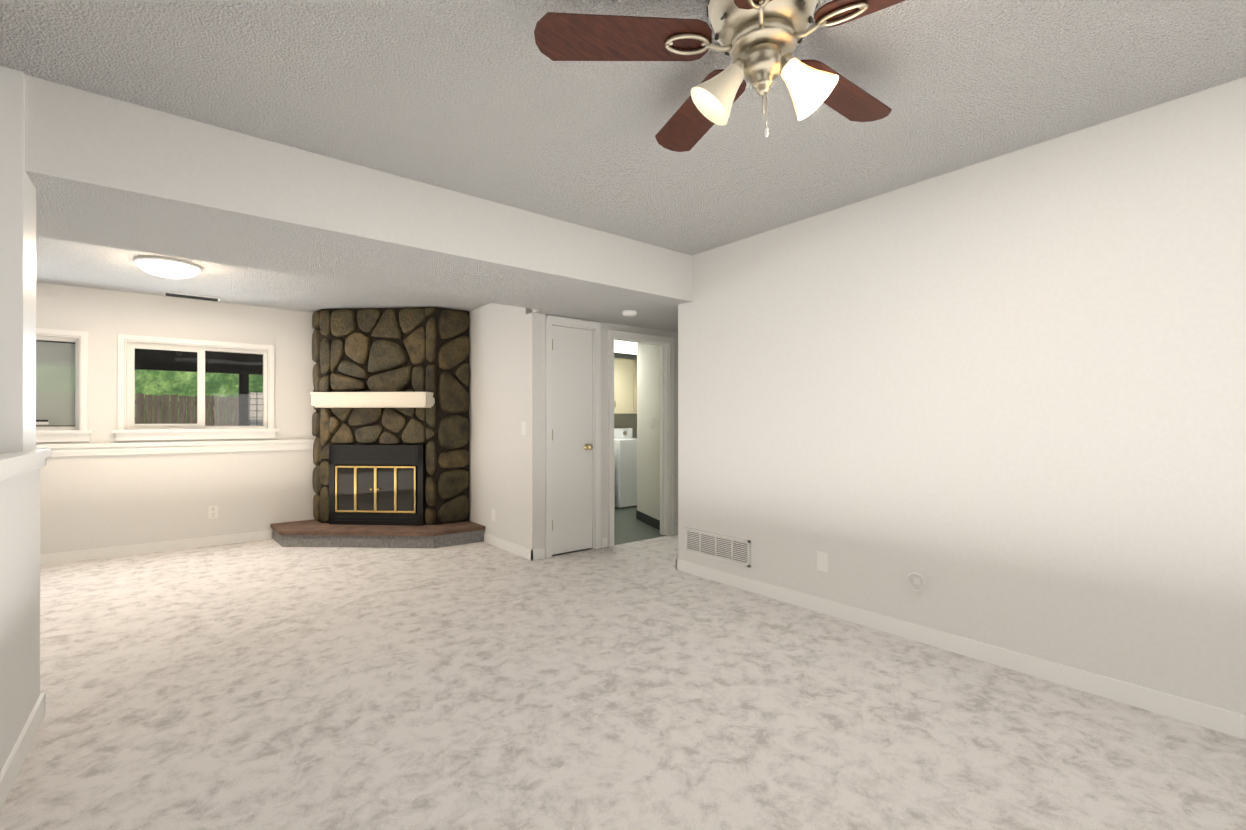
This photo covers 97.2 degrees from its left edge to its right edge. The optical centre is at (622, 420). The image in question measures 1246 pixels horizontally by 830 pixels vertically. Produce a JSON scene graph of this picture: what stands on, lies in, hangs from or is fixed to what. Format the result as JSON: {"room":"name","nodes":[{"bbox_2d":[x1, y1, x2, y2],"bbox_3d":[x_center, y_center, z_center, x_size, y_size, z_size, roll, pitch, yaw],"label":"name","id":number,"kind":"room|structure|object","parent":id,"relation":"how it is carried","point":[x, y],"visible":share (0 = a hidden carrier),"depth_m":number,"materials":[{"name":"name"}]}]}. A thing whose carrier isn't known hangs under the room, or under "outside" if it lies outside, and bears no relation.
{"room":"living room","nodes":[
{"label":"living room","id":0,"kind":"room"},
{"bbox_2d":[0,468,39,771],"bbox_3d":[-0.346,0.651,-0.385,0.170,1.020,6.410,0,0,-39],"label":"wall","id":1,"kind":"structure","parent":0,"point":[19,595],"depth_m":1.87,"materials":[{"name":"paint"}]},
{"bbox_2d":[0,693,44,811],"bbox_3d":[-0.279,1.118,-0.323,0.013,0.085,6.423,0,0,-39],"label":"baseboard","id":2,"kind":"structure","parent":1,"relation":"attached to","point":[9,772],"depth_m":1.85,"materials":[{"name":"white wood"}]},
{"bbox_2d":[0,449,50,480],"bbox_3d":[-0.354,0.143,-0.375,0.220,0.065,6.435,0,0,-39],"label":"trim","id":3,"kind":"structure","parent":1,"relation":"on","point":[12,464],"depth_m":1.84,"materials":[{"name":"white wood"}]},
{"bbox_2d":[0,66,35,452],"bbox_3d":[-2.281,-0.572,2.038,0.109,1.374,0.230,0,0,-39],"label":"wall","id":4,"kind":"structure","parent":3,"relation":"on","point":[17,311],"depth_m":1.97,"materials":[{"name":"white paint"}]},
{"bbox_2d":[36,282,315,553],"bbox_3d":[-4.547,-0.043,4.700,5.995,2.425,0.200,0,0,-39],"label":"wall","id":5,"kind":"structure","parent":0,"point":[95,502],"depth_m":4.94,"materials":[{"name":"paint"}]},
{"bbox_2d":[36,328,93,441],"bbox_3d":[-4.988,-0.285,4.311,1.214,0.917,0.251,0,0,-39],"label":"window","id":6,"kind":"structure","parent":5,"relation":"in","point":[79,431],"depth_m":4.58,"materials":[{"name":"white"}]},
{"bbox_2d":[36,420,48,424],"bbox_3d":[-4.791,0.014,4.497,0.120,0.040,0.008,0,0,-39],"label":"window sticker","id":7,"kind":"object","parent":6,"relation":"attached to","point":[42,422],"visible":0.64,"depth_m":4.51,"materials":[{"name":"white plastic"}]},
{"bbox_2d":[36,341,74,424],"bbox_3d":[-4.824,-0.306,4.522,0.460,0.690,0.001,0,0,-39],"label":"screen","id":8,"kind":"object","parent":6,"relation":"attached to","point":[67,368],"depth_m":4.59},
{"bbox_2d":[40,530,271,564],"bbox_3d":[-5.143,1.126,4.079,4.290,0.085,0.013,0,0,-39],"label":"baseboard","id":9,"kind":"structure","parent":5,"relation":"attached to","point":[80,555],"depth_m":4.85,"materials":[{"name":"white wood"}]},
{"bbox_2d":[36,439,314,456],"bbox_3d":[-4.984,0.243,4.189,4.675,0.100,0.045,0,0,-39],"label":"trim","id":10,"kind":"structure","parent":5,"relation":"attached to","point":[90,449],"depth_m":4.92,"materials":[{"name":"white wood"}]},
{"bbox_2d":[112,334,278,440],"bbox_3d":[-3.953,-0.284,5.146,1.214,0.917,0.251,0,0,-39],"label":"window","id":11,"kind":"structure","parent":5,"relation":"in","point":[187,431],"depth_m":5.06,"materials":[{"name":"white"}]},
{"bbox_2d":[208,505,217,518],"bbox_3d":[-3.835,0.856,5.138,0.072,0.116,0.010,0,0,-39],"label":"electrical outlet plate","id":12,"kind":"object","parent":5,"relation":"attached to","point":[212,510],"depth_m":5.14,"materials":[{"name":"white plastic"}]},
{"bbox_2d":[36,237,489,311],"bbox_3d":[-3.750,-1.188,3.623,5.880,0.140,2.480,0,0,-39],"label":"ceiling","id":13,"kind":"structure","parent":0,"point":[62,262],"depth_m":4.47,"materials":[{"name":"white paint"}]},
{"bbox_2d":[133,256,201,278],"bbox_3d":[-3.236,-1.070,3.910,0.376,0.093,0.376,0,0,-39],"label":"dome ceiling light","id":14,"kind":"object","parent":13,"relation":"attached to","point":[166,267],"visible":1,"depth_m":3.81,"materials":[{"name":"white glass"}]},
{"bbox_2d":[163,291,219,301],"bbox_3d":[-3.867,-1.109,4.930,0.400,0.010,0.160,0,0,-39],"label":"ceiling vent","id":15,"kind":"object","parent":13,"relation":"in","point":[172,294],"visible":1,"depth_m":4.90,"materials":[{"name":"white metal"}]},
{"bbox_2d":[469,303,531,546],"bbox_3d":[-1.218,-0.041,5.819,0.820,2.425,2.245,0,0,-39],"label":"wall","id":16,"kind":"structure","parent":0,"point":[497,407],"depth_m":5.09,"materials":[{"name":"paint"}]},
{"bbox_2d":[492,509,494,521],"bbox_3d":[-1.216,0.890,5.167,0.009,0.116,0.072,0,0,-39],"label":"electrical outlet plate","id":17,"kind":"object","parent":16,"relation":"attached to","point":[493,510],"depth_m":5.16,"materials":[{"name":"white plastic"}]},
{"bbox_2d":[521,422,525,434],"bbox_3d":[-0.848,0.069,4.719,0.016,0.116,0.072,0,0,-39],"label":"switch plate","id":18,"kind":"object","parent":16,"relation":"attached to","point":[523,428],"depth_m":4.71,"materials":[{"name":"white plastic"}]},
{"bbox_2d":[526,312,677,549],"bbox_3d":[-0.049,0.133,5.246,1.920,2.075,0.115,0,0,-39],"label":"wall","id":19,"kind":"structure","parent":0,"point":[535,430],"depth_m":4.67,"materials":[{"name":"paint"}]},
{"bbox_2d":[484,533,539,560],"bbox_3d":[-1.035,1.127,4.951,0.043,0.085,0.923,0,0,-39],"label":"baseboard","id":20,"kind":"structure","parent":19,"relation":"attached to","point":[519,550],"depth_m":4.84,"materials":[{"name":"white wood"}]},
{"bbox_2d":[552,325,592,554],"bbox_3d":[-0.435,0.169,4.848,0.434,1.977,0.113,0,0,-39],"label":"closet door","id":21,"kind":"structure","parent":19,"relation":"in","point":[572,446],"depth_m":4.86,"materials":[{"name":"painted wood"},{"name":"brass"}]},
{"bbox_2d":[545,315,673,557],"bbox_3d":[-0.107,0.138,5.184,1.505,2.063,0.138,0,0,-39],"label":"door frame","id":22,"kind":"structure","parent":19,"relation":"attached to","point":[613,335],"depth_m":5.09,"materials":[{"name":"white wood"}]},
{"bbox_2d":[552,505,666,555],"bbox_3d":[-0.148,1.215,6.736,3.400,0.076,2.560,0,0,-39],"label":"floor","id":23,"kind":"structure","parent":0,"point":[629,527],"depth_m":5.92,"materials":[{"name":"grey tile"}]},
{"bbox_2d":[614,441,614,507],"bbox_3d":[-0.583,0.643,7.258,0.680,1.060,0.702,0,0,-39],"label":"dryer","id":24,"kind":"object","parent":23,"relation":"on","point":[614,474],"depth_m":7.22,"materials":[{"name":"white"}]},
{"bbox_2d":[614,428,636,507],"bbox_3d":[0.009,0.644,7.751,0.680,1.060,0.680,0,0,-39],"label":"washer","id":25,"kind":"object","parent":23,"relation":"on","point":[625,468],"visible":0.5,"depth_m":7.36,"materials":[{"name":"white metal"}]},
{"bbox_2d":[0,534,1245,829],"bbox_3d":[-0.750,1.204,1.435,8.200,0.080,10.050,0,0,-39],"label":"floor carpet","id":26,"kind":"object","parent":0,"point":[274,684],"visible":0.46,"depth_m":2.17,"materials":[{"name":"beige carpet"}]},
{"bbox_2d":[270,307,484,547],"bbox_3d":[-2.406,0.030,5.361,1.597,2.281,1.457,0,0,-39],"label":"fireplace","id":27,"kind":"object","parent":26,"relation":"on","point":[390,405],"visible":1,"depth_m":5.38,"materials":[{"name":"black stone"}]},
{"bbox_2d":[0,0,1245,255],"bbox_3d":[-0.205,-1.336,1.879,9.600,0.150,10.050,0,0,-39],"label":"ceiling","id":28,"kind":"structure","parent":0,"point":[484,100],"depth_m":2.08,"materials":[{"name":"white paint"}]},
{"bbox_2d":[25,75,691,332],"bbox_3d":[-1.944,-1.084,2.916,7.800,0.350,1.130,0,0,-39],"label":"soffit","id":29,"kind":"structure","parent":28,"relation":"attached to","point":[101,170],"depth_m":2.73,"materials":[{"name":"paint"}]},
{"bbox_2d":[622,310,636,315],"bbox_3d":[0.055,-0.888,4.563,0.128,0.034,0.128,0,0,-39],"label":"smoke detector","id":30,"kind":"object","parent":29,"relation":"attached to","point":[629,312],"visible":1,"depth_m":4.52,"materials":[{"name":"white plastic"}]},
{"bbox_2d":[534,0,905,151],"bbox_3d":[0.452,-1.042,1.640,1.227,0.433,1.276,0,0,-39],"label":"ceiling fan","id":31,"kind":"object","parent":28,"relation":"hanging from","point":[758,40],"visible":1,"depth_m":1.58,"materials":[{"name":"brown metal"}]},
{"bbox_2d":[614,352,636,355],"bbox_3d":[0.073,-1.120,6.864,2.700,0.265,2.245,0,0,-39],"label":"ceiling","id":32,"kind":"structure","parent":0,"point":[625,354],"depth_m":8.20,"materials":[{"name":"white paint"}]},
{"bbox_2d":[614,340,636,353],"bbox_3d":[-0.269,-0.937,6.809,1.400,0.100,0.300,0,0,-39],"label":"ceiling light","id":33,"kind":"object","parent":32,"relation":"attached to","point":[625,347],"visible":0.14,"depth_m":6.90,"materials":[{"name":"white"}]},
{"bbox_2d":[614,343,659,519],"bbox_3d":[0.343,0.092,6.177,0.420,2.160,0.830,0,0,-39],"label":"wall","id":34,"kind":"structure","parent":0,"point":[647,357],"depth_m":5.90,"materials":[{"name":"paint"}]},
{"bbox_2d":[614,358,633,413],"bbox_3d":[-0.237,-0.506,7.843,0.750,0.760,0.326,0,0,-39],"label":"upper cabinet","id":35,"kind":"object","parent":34,"relation":"attached to","point":[625,386],"depth_m":7.84,"materials":[{"name":"beige wood"}]},
{"bbox_2d":[634,360,636,413],"bbox_3d":[0.284,-0.505,8.264,0.590,0.760,0.326,0,0,-39],"label":"upper cabinet","id":36,"kind":"object","parent":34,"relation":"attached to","point":[635,361],"depth_m":7.97,"materials":[{"name":"beige wood"}]},
{"bbox_2d":[636,510,659,529],"bbox_3d":[0.302,1.122,6.141,0.328,0.100,0.838,0,0,-39],"label":"baseboard","id":37,"kind":"structure","parent":34,"relation":"attached to","point":[648,520],"depth_m":5.94,"materials":[{"name":"black"}]},
{"bbox_2d":[650,418,653,428],"bbox_3d":[0.336,0.031,6.040,0.072,0.116,0.016,0,0,30],"label":"switch plate","id":38,"kind":"object","parent":34,"relation":"attached to","point":[651,419],"depth_m":6.04,"materials":[{"name":"white plastic"}]},
{"bbox_2d":[678,77,1245,714],"bbox_3d":[2.537,-0.048,1.817,0.150,2.425,6.510,0,0,-39],"label":"wall","id":39,"kind":"structure","parent":0,"point":[998,401],"depth_m":2.56,"materials":[{"name":"paint"}]},
{"bbox_2d":[685,527,749,566],"bbox_3d":[0.675,0.913,3.988,0.012,0.180,0.610,0,0,-39],"label":"air vent","id":40,"kind":"object","parent":39,"relation":"in","point":[734,550],"visible":1,"depth_m":3.96,"materials":[{"name":"grey metal"}]},
{"bbox_2d":[817,551,827,571],"bbox_3d":[1.215,0.857,3.337,0.010,0.116,0.072,0,0,-39],"label":"electrical outlet plate","id":41,"kind":"object","parent":39,"relation":"attached to","point":[822,561],"depth_m":3.33,"materials":[{"name":"white plastic"}]},
{"bbox_2d":[907,572,925,594],"bbox_3d":[1.548,0.861,2.900,0.023,0.115,0.097,0,0,-39],"label":"coil","id":42,"kind":"object","parent":39,"relation":"attached to","point":[916,581],"visible":1,"depth_m":2.90,"materials":[{"name":"white plastic"}]},
{"bbox_2d":[676,558,1245,739],"bbox_3d":[2.422,1.122,1.826,0.013,0.085,6.373,0,0,-39],"label":"baseboard","id":43,"kind":"structure","parent":39,"relation":"attached to","point":[1228,722],"depth_m":2.57,"materials":[{"name":"white wood"}]},
{"label":"outside","id":44,"kind":"structure","parent":0,"visible":0},
{"bbox_3d":[-11.417,0.520,14.159,28.000,0.330,23.150,0,0,-39],"label":"ground","id":45,"kind":"structure","parent":44,"visible":0},
{"bbox_2d":[36,393,238,426],"bbox_3d":[-9.328,-0.015,14.054,21.116,1.200,0.060,0,0,-39],"label":"fence","id":46,"kind":"object","parent":45,"relation":"on","point":[169,400],"depth_m":13.07,"materials":[{"name":"brown wood"}]},
{"bbox_2d":[36,340,262,425],"bbox_3d":[-5.336,-0.403,6.635,12.000,1.490,3.800,0,0,-39],"label":"roof","id":47,"kind":"structure","parent":45,"relation":"on","point":[172,360],"depth_m":8.25,"materials":[{"name":"grey wood"}]},
{"bbox_2d":[135,369,262,421],"bbox_3d":[-11.819,-3.609,17.846,32.000,8.400,5.519,0,0,-39],"label":"trees","id":48,"kind":"object","parent":45,"relation":"on","point":[189,390],"depth_m":15.45,"materials":[{"name":"green plant"}]},
{"bbox_2d":[249,392,262,425],"bbox_3d":[-6.570,-0.062,9.848,0.420,0.880,0.070,0,0,-39],"label":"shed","id":49,"kind":"object","parent":45,"relation":"on","point":[255,413],"depth_m":9.82,"materials":[{"name":"white"}]}
]}

